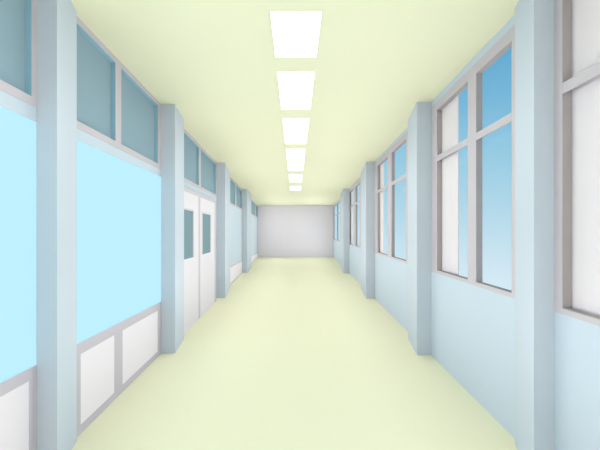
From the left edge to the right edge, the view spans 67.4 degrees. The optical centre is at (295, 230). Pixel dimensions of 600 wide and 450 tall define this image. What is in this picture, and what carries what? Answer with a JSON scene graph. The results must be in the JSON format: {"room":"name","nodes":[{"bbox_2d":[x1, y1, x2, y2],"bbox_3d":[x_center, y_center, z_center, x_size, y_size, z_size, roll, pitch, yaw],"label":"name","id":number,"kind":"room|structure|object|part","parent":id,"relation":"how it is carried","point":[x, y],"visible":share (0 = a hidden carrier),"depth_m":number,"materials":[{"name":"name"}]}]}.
{"room":"school corridor","nodes":[
{"label":"school corridor","id":0,"kind":"room"},
{"bbox_2d":[0,90,257,297],"bbox_3d":[-1.864,-0.047,11.500,0.120,3.095,29.012,0,0,-1],"label":"wall","id":1,"kind":"structure","parent":0,"point":[7,101],"depth_m":5.13,"materials":[{"name":"blue paint"}]},
{"bbox_2d":[0,106,35,382],"bbox_3d":[-1.552,0.075,1.670,0.002,1.479,2.141,0,0,-1],"label":"wall panel","id":2,"kind":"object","parent":1,"relation":"in","point":[17,132],"depth_m":2.54,"materials":[{"name":"blue"}]},
{"bbox_2d":[0,0,35,106],"bbox_3d":[-1.574,-1.164,1.670,0.048,0.826,2.142,0,0,-1],"label":"window","id":3,"kind":"structure","parent":1,"relation":"in","point":[17,17],"depth_m":2.62,"materials":[{"name":"teal glass"}]},
{"bbox_3d":[-1.601,-1.165,2.071,0.006,0.721,1.242,0,0,-1],"label":"pane","id":4,"kind":"part","parent":3,"relation":"part of","materials":[{"name":"teal glass"}]},
{"bbox_2d":[0,365,36,449],"bbox_3d":[-1.550,1.138,1.670,0.006,0.724,2.141,0,0,-1],"label":"panelling","id":5,"kind":"object","parent":1,"relation":"attached to","point":[18,393],"visible":1,"depth_m":2.56,"materials":[{"name":"grey ceramic"}]},
{"bbox_3d":[-1.561,1.150,2.078,0.004,0.571,1.157,0,0,-1],"label":"panel","id":6,"kind":"part","parent":5,"relation":"part of","materials":[{"name":"white laminate"}]},
{"bbox_2d":[36,0,76,449],"bbox_3d":[-1.532,-0.034,2.977,0.160,3.067,0.474,0,0,0],"label":"pilaster","id":7,"kind":"object","parent":1,"relation":"attached to","point":[56,20],"visible":1,"depth_m":2.75,"materials":[{"name":"paint"}]},
{"bbox_2d":[77,140,160,343],"bbox_3d":[-1.621,0.101,4.373,0.002,1.530,2.348,0,0,-1],"label":"wall panel","id":8,"kind":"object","parent":1,"relation":"in","point":[119,201],"depth_m":3.98,"materials":[{"name":"blue"}]},
{"bbox_2d":[77,17,160,169],"bbox_3d":[-1.643,-1.158,4.373,0.048,0.814,2.349,0,0,-1],"label":"window","id":9,"kind":"structure","parent":1,"relation":"in","point":[113,107],"depth_m":4.02,"materials":[{"name":"teal glass"}]},
{"bbox_3d":[-1.641,-1.160,3.645,0.006,0.710,0.766,0,0,-1],"label":"pane","id":10,"kind":"part","parent":9,"relation":"part of","materials":[{"name":"teal glass"}]},
{"bbox_3d":[-1.670,-1.157,4.777,0.006,0.705,1.216,0,0,-1],"label":"pane","id":11,"kind":"part","parent":9,"relation":"part of","materials":[{"name":"teal glass"}]},
{"bbox_2d":[77,302,160,436],"bbox_3d":[-1.619,1.162,4.373,0.006,0.677,2.348,0,0,-1],"label":"panelling","id":12,"kind":"object","parent":1,"relation":"attached to","point":[110,360],"visible":0.81,"depth_m":3.97,"materials":[{"name":"grey ceramic"}]},
{"bbox_3d":[-1.602,1.173,3.662,0.004,0.523,0.665,0,0,-1],"label":"panel","id":13,"kind":"part","parent":12,"relation":"part of","materials":[{"name":"white laminate"}]},
{"bbox_3d":[-1.630,1.181,4.781,0.004,0.508,1.173,0,0,-1],"label":"panel","id":14,"kind":"part","parent":12,"relation":"part of","materials":[{"name":"white laminate"}]},
{"bbox_2d":[161,104,183,352],"bbox_3d":[-1.584,-0.027,5.885,0.212,3.054,0.731,0,0,0],"label":"pilaster","id":15,"kind":"object","parent":1,"relation":"attached to","point":[172,121],"visible":0.86,"depth_m":5.52,"materials":[{"name":"paint"}]},
{"bbox_2d":[184,191,197,333],"bbox_3d":[-1.647,0.459,6.967,0.041,2.083,1.336,0,0,-1],"label":"door","id":16,"kind":"structure","parent":1,"relation":"in","point":[190,200],"depth_m":7.03,"materials":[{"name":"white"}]},
{"bbox_3d":[-1.637,0.052,6.822,0.006,0.731,0.746,0,0,-1],"label":"pane","id":17,"kind":"part","parent":16,"relation":"part of","materials":[{"name":"teal glass"}]},
{"bbox_3d":[-1.625,0.038,6.822,0.003,0.759,0.857,0,0,-1],"label":"pane trim","id":18,"kind":"part","parent":16,"relation":"part of","materials":[{"name":"grey"}]},
{"bbox_2d":[184,187,215,318],"bbox_3d":[-1.686,0.430,7.979,0.055,2.141,3.360,0,0,-1],"label":"door frame","id":19,"kind":"structure","parent":1,"relation":"attached to","point":[185,189],"depth_m":7.75,"materials":[{"name":"grey metal"}]},
{"bbox_3d":[-1.680,0.459,7.715,0.059,2.083,0.160,0,0,0],"label":"post","id":20,"kind":"part","parent":19,"relation":"part of","materials":[{"name":"grey metal"}]},
{"bbox_2d":[184,129,216,196],"bbox_3d":[-1.741,-1.151,8.200,0.048,0.799,3.802,0,0,-1],"label":"window","id":21,"kind":"structure","parent":1,"relation":"in","point":[200,169],"depth_m":7.97,"materials":[{"name":"teal glass"}]},
{"bbox_3d":[-1.736,-1.150,7.338,0.006,0.690,1.276,0,0,-1],"label":"pane","id":22,"kind":"part","parent":21,"relation":"part of","materials":[{"name":"teal glass"}]},
{"bbox_3d":[-1.779,-1.145,9.053,0.006,0.681,1.792,0,0,-1],"label":"pane","id":23,"kind":"part","parent":21,"relation":"part of","materials":[{"name":"teal glass"}]},
{"bbox_2d":[200,197,214,316],"bbox_3d":[-1.689,0.459,8.601,0.041,2.083,1.614,0,0,-1],"label":"door","id":24,"kind":"structure","parent":1,"relation":"in","point":[207,208],"depth_m":8.54,"materials":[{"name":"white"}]},
{"bbox_3d":[-1.666,0.038,8.449,0.003,0.759,0.982,0,0,-1],"label":"pane trim","id":25,"kind":"part","parent":24,"relation":"part of","materials":[{"name":"grey"}]},
{"bbox_3d":[-1.679,0.052,8.449,0.006,0.731,0.870,0,0,-1],"label":"pane","id":26,"kind":"part","parent":24,"relation":"part of","materials":[{"name":"teal glass"}]},
{"bbox_2d":[217,163,229,297],"bbox_3d":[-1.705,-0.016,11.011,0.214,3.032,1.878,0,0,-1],"label":"pilaster","id":27,"kind":"object","parent":1,"relation":"attached to","point":[223,174],"visible":0.86,"depth_m":10.07,"materials":[{"name":"paint"}]},
{"bbox_2d":[230,177,241,209],"bbox_3d":[-1.896,-1.137,14.275,0.048,0.772,4.653,0,0,-1],"label":"window","id":28,"kind":"structure","parent":1,"relation":"in","point":[235,190],"depth_m":13.98,"materials":[{"name":"teal glass"}]},
{"bbox_3d":[-1.884,-1.133,13.160,0.006,0.655,1.521,0,0,-1],"label":"pane","id":29,"kind":"part","parent":28,"relation":"part of","materials":[{"name":"teal glass"}]},
{"bbox_3d":[-1.940,-1.127,15.350,0.006,0.644,2.201,0,0,-1],"label":"pane","id":30,"kind":"part","parent":28,"relation":"part of","materials":[{"name":"teal glass"}]},
{"bbox_2d":[230,261,241,283],"bbox_3d":[-1.868,1.241,14.125,0.006,0.518,4.352,0,0,-1],"label":"panelling","id":31,"kind":"object","parent":1,"relation":"attached to","point":[236,269],"visible":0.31,"depth_m":13.97,"materials":[{"name":"grey ceramic"}]},
{"bbox_2d":[241,189,250,272],"bbox_3d":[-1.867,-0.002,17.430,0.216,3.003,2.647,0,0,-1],"label":"pilaster","id":32,"kind":"object","parent":1,"relation":"attached to","point":[245,194],"visible":0.86,"depth_m":16.11,"materials":[{"name":"paint"}]},
{"bbox_2d":[251,199,257,217],"bbox_3d":[-2.097,-1.122,22.145,0.048,0.742,7.694,0,0,-1],"label":"window","id":33,"kind":"structure","parent":1,"relation":"in","point":[254,207],"depth_m":23.18,"materials":[{"name":"teal glass"}]},
{"bbox_3d":[-2.105,-1.109,21.796,0.006,0.607,2.792,0,0,-1],"label":"pane","id":34,"kind":"part","parent":33,"relation":"part of","materials":[{"name":"teal glass"}]},
{"bbox_2d":[251,253,257,262],"bbox_3d":[-2.073,1.299,22.145,0.006,0.402,7.693,0,0,-1],"label":"panelling","id":35,"kind":"object","parent":1,"relation":"attached to","point":[253,257],"visible":0.41,"depth_m":22.58,"materials":[{"name":"grey ceramic"}]},
{"bbox_2d":[72,257,517,449],"bbox_3d":[-0.005,1.550,11.500,4.579,0.100,29.000,0,0,0],"label":"floor","id":36,"kind":"structure","parent":0,"point":[295,355],"depth_m":4.37,"materials":[{"name":"plastic"}]},
{"bbox_2d":[71,0,518,205],"bbox_3d":[-0.005,-1.575,11.500,4.579,0.239,29.000,0,0,0],"label":"ceiling","id":37,"kind":"structure","parent":0,"point":[216,61],"depth_m":4.32,"materials":[{"name":"yellow paint"}]},
{"bbox_2d":[282,118,308,143],"bbox_3d":[0.004,-1.544,7.060,0.370,0.014,1.740,0,0,0],"label":"recessed light","id":38,"kind":"object","parent":37,"relation":"in","point":[295,129],"visible":1,"depth_m":6.91,"materials":[{"name":"white plastic"}]},
{"bbox_2d":[290,186,300,189],"bbox_3d":[0.004,-1.501,15.875,0.370,0.013,1.450,0,0,0],"label":"recessed light","id":39,"kind":"object","parent":37,"relation":"in","point":[291,187],"visible":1,"depth_m":15.70,"materials":[{"name":"white plastic"}]},
{"bbox_2d":[270,11,321,56],"bbox_3d":[0.004,-1.560,3.615,0.370,0.010,0.830,0,0,0],"label":"recessed light","id":40,"kind":"object","parent":37,"relation":"in","point":[295,33],"visible":1,"depth_m":3.53,"materials":[{"name":"white plastic"}]},
{"bbox_2d":[277,71,314,109],"bbox_3d":[0.004,-1.553,5.060,0.370,0.012,1.340,0,0,0],"label":"recessed light","id":41,"kind":"object","parent":37,"relation":"in","point":[295,87],"visible":1,"depth_m":4.93,"materials":[{"name":"white plastic"}]},
{"bbox_2d":[286,149,305,170],"bbox_3d":[0.004,-1.530,9.875,0.370,0.020,2.910,0,0,0],"label":"recessed light","id":42,"kind":"object","parent":37,"relation":"in","point":[295,157],"visible":1,"depth_m":9.62,"materials":[{"name":"white plastic"}]},
{"bbox_2d":[289,174,302,181],"bbox_3d":[0.004,-1.515,12.975,0.370,0.014,1.750,0,0,0],"label":"recessed light","id":43,"kind":"object","parent":37,"relation":"in","point":[292,177],"visible":1,"depth_m":12.73,"materials":[{"name":"white plastic"}]},
{"bbox_2d":[258,206,332,256],"bbox_3d":[-0.005,0.022,26.050,4.544,2.956,0.100,0,0,0],"label":"wall","id":44,"kind":"structure","parent":0,"point":[283,231],"depth_m":26.00,"materials":[{"name":"paint"}]},
{"bbox_2d":[333,15,599,449],"bbox_3d":[1.834,-0.047,11.495,0.080,3.095,29.002,0,0,1],"label":"wall","id":45,"kind":"structure","parent":0,"point":[473,327],"depth_m":3.64,"materials":[{"name":"blue paint"}]},
{"bbox_2d":[333,200,339,241],"bbox_3d":[2.114,-0.481,22.995,0.058,1.937,5.993,0,0,1],"label":"window","id":46,"kind":"structure","parent":45,"relation":"in","point":[338,202],"depth_m":24.87,"materials":[{"name":"grey metal"}]},
{"bbox_2d":[340,189,349,272],"bbox_3d":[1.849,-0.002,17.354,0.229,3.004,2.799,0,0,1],"label":"pilaster","id":47,"kind":"object","parent":45,"relation":"attached to","point":[345,195],"visible":0.93,"depth_m":15.96,"materials":[{"name":"paint"}]},
{"bbox_2d":[349,178,360,247],"bbox_3d":[1.900,-0.499,14.650,0.058,1.974,4.503,0,0,1],"label":"window","id":48,"kind":"structure","parent":45,"relation":"in","point":[354,187],"depth_m":13.89,"materials":[{"name":"grey metal"}]},
{"bbox_2d":[350,191,352,243],"bbox_3d":[1.968,-0.456,15.910,0.010,1.862,1.021,0,0,1],"label":"blind","id":49,"kind":"object","parent":48,"relation":"attached to","point":[351,193],"visible":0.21,"depth_m":15.73,"materials":[{"name":"grey fabric"}]},
{"bbox_2d":[361,162,374,298],"bbox_3d":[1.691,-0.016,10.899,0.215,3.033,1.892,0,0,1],"label":"pilaster","id":50,"kind":"object","parent":45,"relation":"attached to","point":[368,172],"visible":0.86,"depth_m":9.96,"materials":[{"name":"paint"}]},
{"bbox_2d":[375,131,407,263],"bbox_3d":[1.741,-0.502,8.405,0.058,1.980,3.493,0,0,1],"label":"window","id":51,"kind":"structure","parent":45,"relation":"in","point":[390,154],"depth_m":8.07,"materials":[{"name":"grey metal"}]},
{"bbox_2d":[380,163,383,252],"bbox_3d":[1.800,-0.465,9.366,0.010,1.881,0.431,0,0,1],"label":"blind","id":52,"kind":"object","parent":51,"relation":"attached to","point":[382,165],"visible":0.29,"depth_m":9.27,"materials":[{"name":"grey fabric"}]},
{"bbox_2d":[408,102,430,354],"bbox_3d":[1.573,-0.027,5.855,0.192,3.054,0.854,0,0,1],"label":"pilaster","id":53,"kind":"object","parent":45,"relation":"attached to","point":[419,121],"visible":1,"depth_m":5.43,"materials":[{"name":"paint"}]},
{"bbox_2d":[431,24,514,298],"bbox_3d":[1.638,-0.502,4.373,0.058,1.980,2.277,0,0,1],"label":"window","id":54,"kind":"structure","parent":45,"relation":"in","point":[472,79],"depth_m":4.05,"materials":[{"name":"grey metal"}]},
{"bbox_2d":[442,95,458,274],"bbox_3d":[1.687,-0.471,4.926,0.010,1.893,0.567,0,0,1],"label":"blind","id":55,"kind":"object","parent":54,"relation":"attached to","point":[450,113],"visible":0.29,"depth_m":4.88,"materials":[{"name":"grey fabric"}]},
{"bbox_2d":[515,0,554,449],"bbox_3d":[1.522,-0.034,2.940,0.156,3.067,0.429,0,0,0],"label":"pilaster","id":56,"kind":"object","parent":45,"relation":"attached to","point":[534,19],"visible":1,"depth_m":2.73,"materials":[{"name":"paint"}]},
{"bbox_2d":[554,0,599,325],"bbox_3d":[1.567,-0.502,1.597,0.058,1.980,2.296,0,0,1],"label":"window","id":57,"kind":"structure","parent":45,"relation":"in","point":[564,83],"depth_m":2.64,"materials":[{"name":"grey metal"}]},
{"bbox_2d":[572,0,599,315],"bbox_3d":[1.622,-0.471,2.376,0.010,1.893,0.572,0,0,1],"label":"blind","id":58,"kind":"object","parent":57,"relation":"attached to","point":[585,13],"visible":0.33,"depth_m":2.50,"materials":[{"name":"grey fabric"}]}
]}

